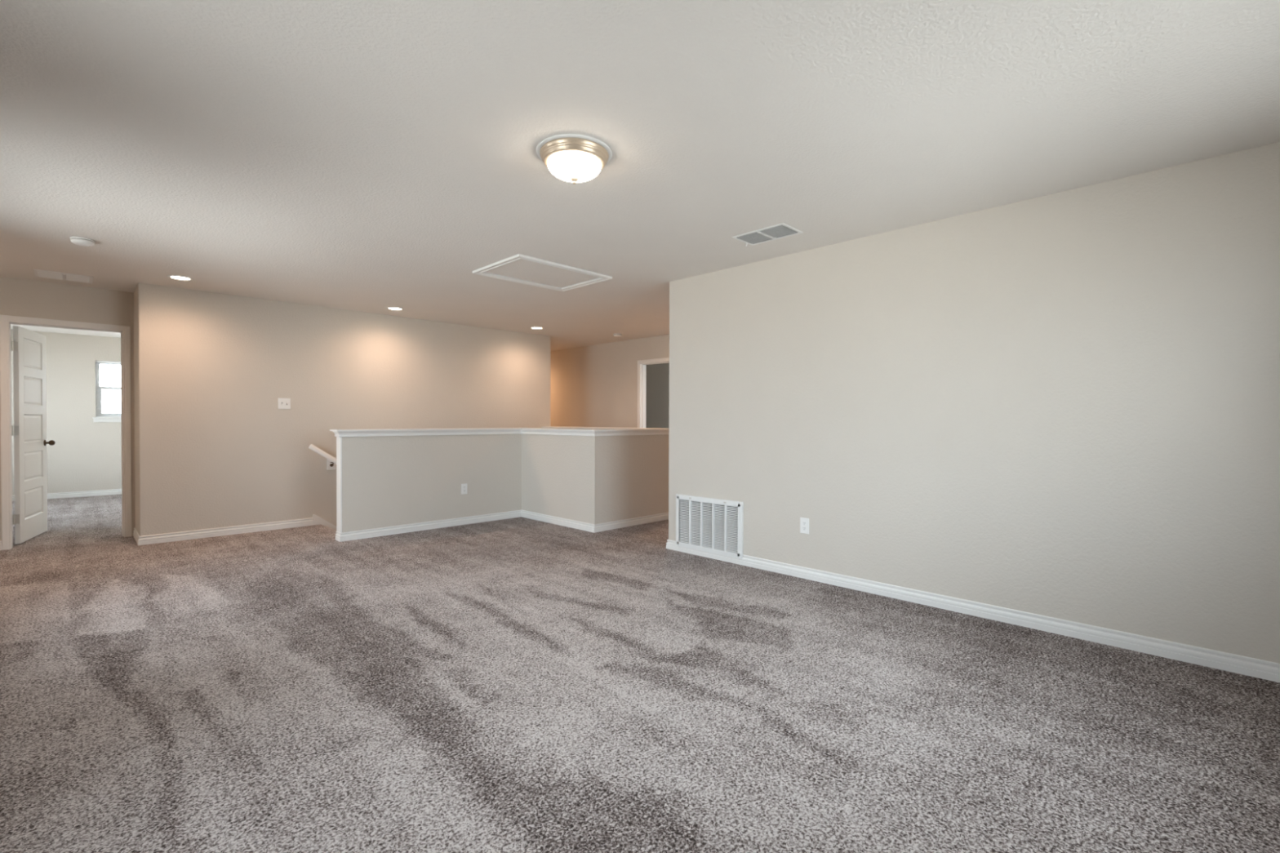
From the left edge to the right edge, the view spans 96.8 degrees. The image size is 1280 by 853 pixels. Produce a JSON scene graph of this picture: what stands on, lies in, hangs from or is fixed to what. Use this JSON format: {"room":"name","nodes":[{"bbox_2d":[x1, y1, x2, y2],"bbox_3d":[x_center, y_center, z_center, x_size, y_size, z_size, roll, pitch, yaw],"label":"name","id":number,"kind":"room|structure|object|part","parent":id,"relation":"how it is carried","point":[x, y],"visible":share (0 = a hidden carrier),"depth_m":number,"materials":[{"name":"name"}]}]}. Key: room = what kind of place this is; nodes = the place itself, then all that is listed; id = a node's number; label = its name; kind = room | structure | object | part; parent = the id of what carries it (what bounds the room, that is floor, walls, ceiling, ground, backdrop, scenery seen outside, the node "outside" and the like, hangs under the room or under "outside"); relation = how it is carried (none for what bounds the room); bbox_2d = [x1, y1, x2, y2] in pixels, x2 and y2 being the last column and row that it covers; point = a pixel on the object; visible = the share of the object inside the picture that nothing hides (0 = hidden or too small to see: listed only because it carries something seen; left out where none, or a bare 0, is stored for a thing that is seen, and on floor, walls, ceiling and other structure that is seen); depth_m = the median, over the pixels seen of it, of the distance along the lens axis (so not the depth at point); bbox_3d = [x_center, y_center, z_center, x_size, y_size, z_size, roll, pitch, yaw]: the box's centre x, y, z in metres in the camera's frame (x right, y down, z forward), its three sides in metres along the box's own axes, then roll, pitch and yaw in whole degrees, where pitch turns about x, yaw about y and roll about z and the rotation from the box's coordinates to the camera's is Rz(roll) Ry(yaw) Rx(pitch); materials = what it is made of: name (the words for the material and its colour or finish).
{"room":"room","nodes":[
{"label":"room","id":0,"kind":"room"},
{"bbox_2d":[10,328,121,495],"bbox_3d":[-8.409,-0.161,8.642,3.430,2.480,0.115,0,1,-45],"label":"wall","id":1,"kind":"structure","parent":0,"point":[86,454],"depth_m":8.52,"materials":[{"name":"paint"}]},
{"bbox_2d":[12,488,121,501],"bbox_3d":[-8.370,1.020,8.605,3.200,0.088,0.015,0,1,-45],"label":"baseboard","id":2,"kind":"structure","parent":1,"relation":"attached to","point":[114,491],"depth_m":8.56,"materials":[{"name":"wood"}]},
{"bbox_2d":[92,362,121,422],"bbox_3d":[-8.007,-0.541,9.011,0.985,0.945,0.147,0,1,-45],"label":"window","id":3,"kind":"structure","parent":1,"relation":"in","point":[98,396],"depth_m":8.74,"materials":[{"name":"plastic"}]},
{"bbox_3d":[-8.039,-0.579,9.042,0.915,0.870,0.057,0,1,-45],"label":"frame","id":4,"kind":"part","parent":3,"relation":"part of","materials":[{"name":"plastic"}]},
{"bbox_3d":[-7.988,-0.135,8.995,0.985,0.019,0.090,0,1,-45],"label":"sill","id":5,"kind":"part","parent":3,"relation":"part of","materials":[{"name":"ceramic"}]},
{"bbox_2d":[95,360,120,417],"bbox_3d":[-7.999,-0.580,9.002,0.903,0.865,0.034,0,1,-45],"label":"window blind","id":6,"kind":"object","parent":3,"relation":"attached to","point":[108,362],"visible":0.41,"depth_m":8.77,"materials":[{"name":"plastic"}]},
{"bbox_3d":[-8.003,-0.155,9.010,0.903,0.014,0.022,0,1,-45],"label":"rail","id":7,"kind":"part","parent":6,"relation":"part of","materials":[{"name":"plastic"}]},
{"bbox_3d":[-8.046,-0.785,9.048,0.871,0.415,0.020,0,1,-45],"label":"sash","id":8,"kind":"part","parent":3,"relation":"part of","materials":[{"name":"glass"}]},
{"bbox_3d":[-8.031,-0.394,9.036,0.871,0.455,0.020,0,1,-45],"label":"sash","id":9,"kind":"part","parent":3,"relation":"part of","materials":[{"name":"plastic"}]},
{"bbox_2d":[0,276,134,541],"bbox_3d":[-4.169,-0.128,6.681,6.440,2.480,0.115,0,1,-45],"label":"wall","id":10,"kind":"structure","parent":0,"point":[18,297],"depth_m":5.37,"materials":[{"name":"paint"}]},
{"bbox_2d":[0,314,131,550],"bbox_3d":[-5.718,0.048,5.695,0.867,2.100,0.935,0,1,-45],"label":"door","id":11,"kind":"structure","parent":10,"relation":"in","point":[28,430],"depth_m":5.46,"materials":[{"name":"wood"}]},
{"bbox_3d":[-6.097,0.168,5.867,0.077,0.064,0.067,0,1,-33],"label":"knob","id":12,"kind":"part","parent":11,"relation":"part of","materials":[{"name":"brown metal"}]},
{"bbox_2d":[133,282,550,536],"bbox_3d":[-4.022,1.298,7.963,4.673,5.360,2.872,0,1,-45],"label":"wall","id":13,"kind":"structure","parent":0,"point":[215,447],"depth_m":6.08,"materials":[{"name":"paint"}]},
{"bbox_2d":[278,398,290,408],"bbox_3d":[-3.818,-0.246,6.100,0.116,0.117,0.022,0,1,-45],"label":"light switch","id":14,"kind":"object","parent":13,"relation":"attached to","point":[283,403],"visible":1,"depth_m":6.11,"materials":[{"name":"white plastic"}]},
{"bbox_2d":[308,444,336,470],"bbox_3d":[-2.923,0.910,6.954,2.034,1.445,0.100,0,1,-45],"label":"handrail","id":15,"kind":"object","parent":13,"relation":"attached to","point":[331,460],"visible":0.27,"depth_m":6.34,"materials":[{"name":"wood"}]},
{"bbox_2d":[312,514,336,530],"bbox_3d":[-2.921,1.946,7.032,2.020,1.951,0.013,0,1,-45],"label":"trim","id":16,"kind":"structure","parent":13,"relation":"attached to","point":[317,520],"depth_m":6.37,"materials":[{"name":"wood"}]},
{"bbox_2d":[342,434,668,533],"bbox_3d":[-1.642,2.020,6.567,3.268,3.960,2.500,0,1,-45],"label":"wall","id":17,"kind":"structure","parent":0,"point":[388,481],"depth_m":6.22,"materials":[{"name":"paint"}]},
{"bbox_2d":[336,436,342,533],"bbox_3d":[-2.920,0.603,5.515,0.012,1.010,0.122,0,1,-45],"label":"trim","id":18,"kind":"structure","parent":17,"relation":"attached to","point":[339,439],"depth_m":5.50,"materials":[{"name":"wood"}]},
{"bbox_2d":[133,510,668,545],"bbox_3d":[-2.333,1.062,6.263,4.695,0.088,3.094,0,1,-45],"label":"baseboard","id":19,"kind":"structure","parent":17,"relation":"attached to","point":[357,535],"depth_m":6.02,"materials":[{"name":"wood"}]},
{"bbox_2d":[461,483,466,494],"bbox_3d":[-1.972,0.701,6.373,0.073,0.117,0.008,0,1,-45],"label":"wall outlet","id":20,"kind":"object","parent":17,"relation":"attached to","point":[464,486],"visible":1,"depth_m":6.37,"materials":[{"name":"white plastic"}]},
{"bbox_2d":[329,426,668,436],"bbox_3d":[-1.624,0.065,6.526,3.350,0.056,2.526,0,1,-45],"label":"trim","id":21,"kind":"structure","parent":17,"relation":"attached to","point":[419,433],"depth_m":6.19,"materials":[{"name":"wood"}]},
{"bbox_2d":[550,334,669,427],"bbox_3d":[-0.266,-0.144,9.127,0.115,2.480,6.505,0,1,-45],"label":"wall","id":22,"kind":"structure","parent":0,"point":[596,385],"depth_m":9.45,"materials":[{"name":"paint"}]},
{"bbox_2d":[637,357,669,427],"bbox_3d":[0.345,0.034,8.516,0.145,2.100,0.962,0,1,-45],"label":"door frame","id":23,"kind":"structure","parent":22,"relation":"in","point":[642,364],"depth_m":8.78,"materials":[{"name":"wood"}]},
{"bbox_2d":[0,493,1279,852],"bbox_3d":[-1.589,1.109,5.776,10.500,0.001,14.000,0,1,-45],"label":"floor","id":24,"kind":"structure","parent":0,"point":[515,685],"depth_m":2.30,"materials":[{"name":"carpet"}]},
{"bbox_2d":[0,0,1279,351],"bbox_3d":[-1.653,-1.395,6.103,9.430,0.120,13.230,0,1,-45],"label":"ceiling","id":25,"kind":"structure","parent":0,"point":[367,156],"depth_m":2.45,"materials":[{"name":"paint"}]},
{"bbox_2d":[33,268,93,283],"bbox_3d":[-5.103,-1.328,5.034,0.364,0.011,0.336,0,1,-45],"label":"ceiling vent","id":26,"kind":"object","parent":25,"relation":"in","point":[38,273],"visible":1,"depth_m":5.00,"materials":[{"name":"metal"}]},
{"bbox_2d":[69,236,95,246],"bbox_3d":[-3.924,-1.298,4.000,0.132,0.040,0.132,0,1,22],"label":"smoke detector","id":27,"kind":"object","parent":25,"relation":"attached to","point":[81,241],"visible":1,"depth_m":3.97,"materials":[{"name":"white plastic"}]},
{"bbox_2d":[166,275,194,280],"bbox_3d":[-4.105,-1.327,5.074,0.188,0.006,0.188,0,1,-45],"label":"recessed light","id":28,"kind":"object","parent":25,"relation":"in","point":[174,277],"visible":1,"depth_m":5.07,"materials":[{"name":"white plastic"}]},
{"bbox_2d":[386,306,404,310],"bbox_3d":[-2.783,-1.338,6.451,0.188,0.006,0.188,0,1,-45],"label":"recessed light","id":29,"kind":"object","parent":25,"relation":"in","point":[388,308],"visible":1,"depth_m":6.45,"materials":[{"name":"white plastic"}]},
{"bbox_2d":[529,326,543,328],"bbox_3d":[-1.412,-1.349,7.776,0.188,0.006,0.188,0,1,-45],"label":"recessed light","id":30,"kind":"object","parent":25,"relation":"in","point":[531,327],"visible":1,"depth_m":7.74,"materials":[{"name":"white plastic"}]},
{"bbox_2d":[472,253,612,291],"bbox_3d":[-0.834,-1.310,4.908,0.956,0.020,0.714,0,1,-45],"label":"attic hatch","id":31,"kind":"object","parent":25,"relation":"attached to","point":[522,268],"visible":1,"depth_m":4.89,"materials":[{"name":"paint"}]},
{"bbox_3d":[-0.834,-1.317,4.908,0.820,0.004,0.578,0,1,-45],"label":"hatch panel","id":32,"kind":"part","parent":31,"relation":"part of","materials":[{"name":"paint"}]},
{"bbox_2d":[536,133,612,184],"bbox_3d":[-0.310,-1.219,2.683,0.356,0.149,0.356,0,1,-45],"label":"ceiling lamp","id":33,"kind":"object","parent":25,"relation":"attached to","point":[575,158],"visible":1,"depth_m":2.59,"materials":[{"name":"white glass"}]},
{"bbox_3d":[-0.310,-1.205,2.683,0.254,0.068,0.254,0,1,-45],"label":"lamp shade","id":34,"kind":"part","parent":33,"relation":"part of","materials":[{"name":"white glass"}]},
{"bbox_3d":[-0.309,-1.290,2.682,0.356,0.007,0.356,0,1,-45],"label":"ceiling plate","id":35,"kind":"part","parent":33,"relation":"part of","materials":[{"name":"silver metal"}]},
{"bbox_2d":[613,333,622,337],"bbox_3d":[-0.325,-1.335,8.325,0.132,0.040,0.132,0,1,-12],"label":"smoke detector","id":36,"kind":"object","parent":25,"relation":"attached to","point":[617,335],"visible":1,"depth_m":8.28,"materials":[{"name":"white plastic"}]},
{"bbox_2d":[731,222,803,246],"bbox_3d":[0.862,-1.288,3.854,0.254,0.031,0.400,0,1,-45],"label":"ceiling vent","id":37,"kind":"object","parent":25,"relation":"in","point":[781,230],"visible":1,"depth_m":3.83,"materials":[{"name":"metal"}]},
{"bbox_2d":[645,363,669,428],"bbox_3d":[1.181,-0.147,9.867,0.115,2.480,4.500,0,1,-45],"label":"wall","id":38,"kind":"structure","parent":0,"point":[657,375],"depth_m":10.64,"materials":[{"name":"paint"}]},
{"bbox_2d":[668,142,1279,663],"bbox_3d":[2.725,-0.085,4.405,2.364,2.480,4.605,0,1,-45],"label":"wall","id":39,"kind":"structure","parent":0,"point":[1065,405],"depth_m":3.24,"materials":[{"name":"paint"}]},
{"bbox_2d":[675,493,743,559],"bbox_3d":[0.580,0.843,4.869,0.026,0.463,0.716,0,1,-45],"label":"air vent","id":40,"kind":"object","parent":39,"relation":"in","point":[711,525],"visible":1,"depth_m":4.86,"materials":[{"name":"metal"}]},
{"bbox_2d":[800,517,808,533],"bbox_3d":[1.227,0.740,4.233,0.008,0.117,0.073,0,1,-45],"label":"wall outlet","id":41,"kind":"object","parent":39,"relation":"attached to","point":[804,522],"visible":1,"depth_m":4.23,"materials":[{"name":"white plastic"}]},
{"bbox_2d":[666,539,1279,682],"bbox_3d":[2.665,1.096,4.449,2.359,0.088,4.510,0,1,-45],"label":"baseboard","id":42,"kind":"structure","parent":39,"relation":"attached to","point":[1244,665],"depth_m":3.22,"materials":[{"name":"wood"}]}
]}

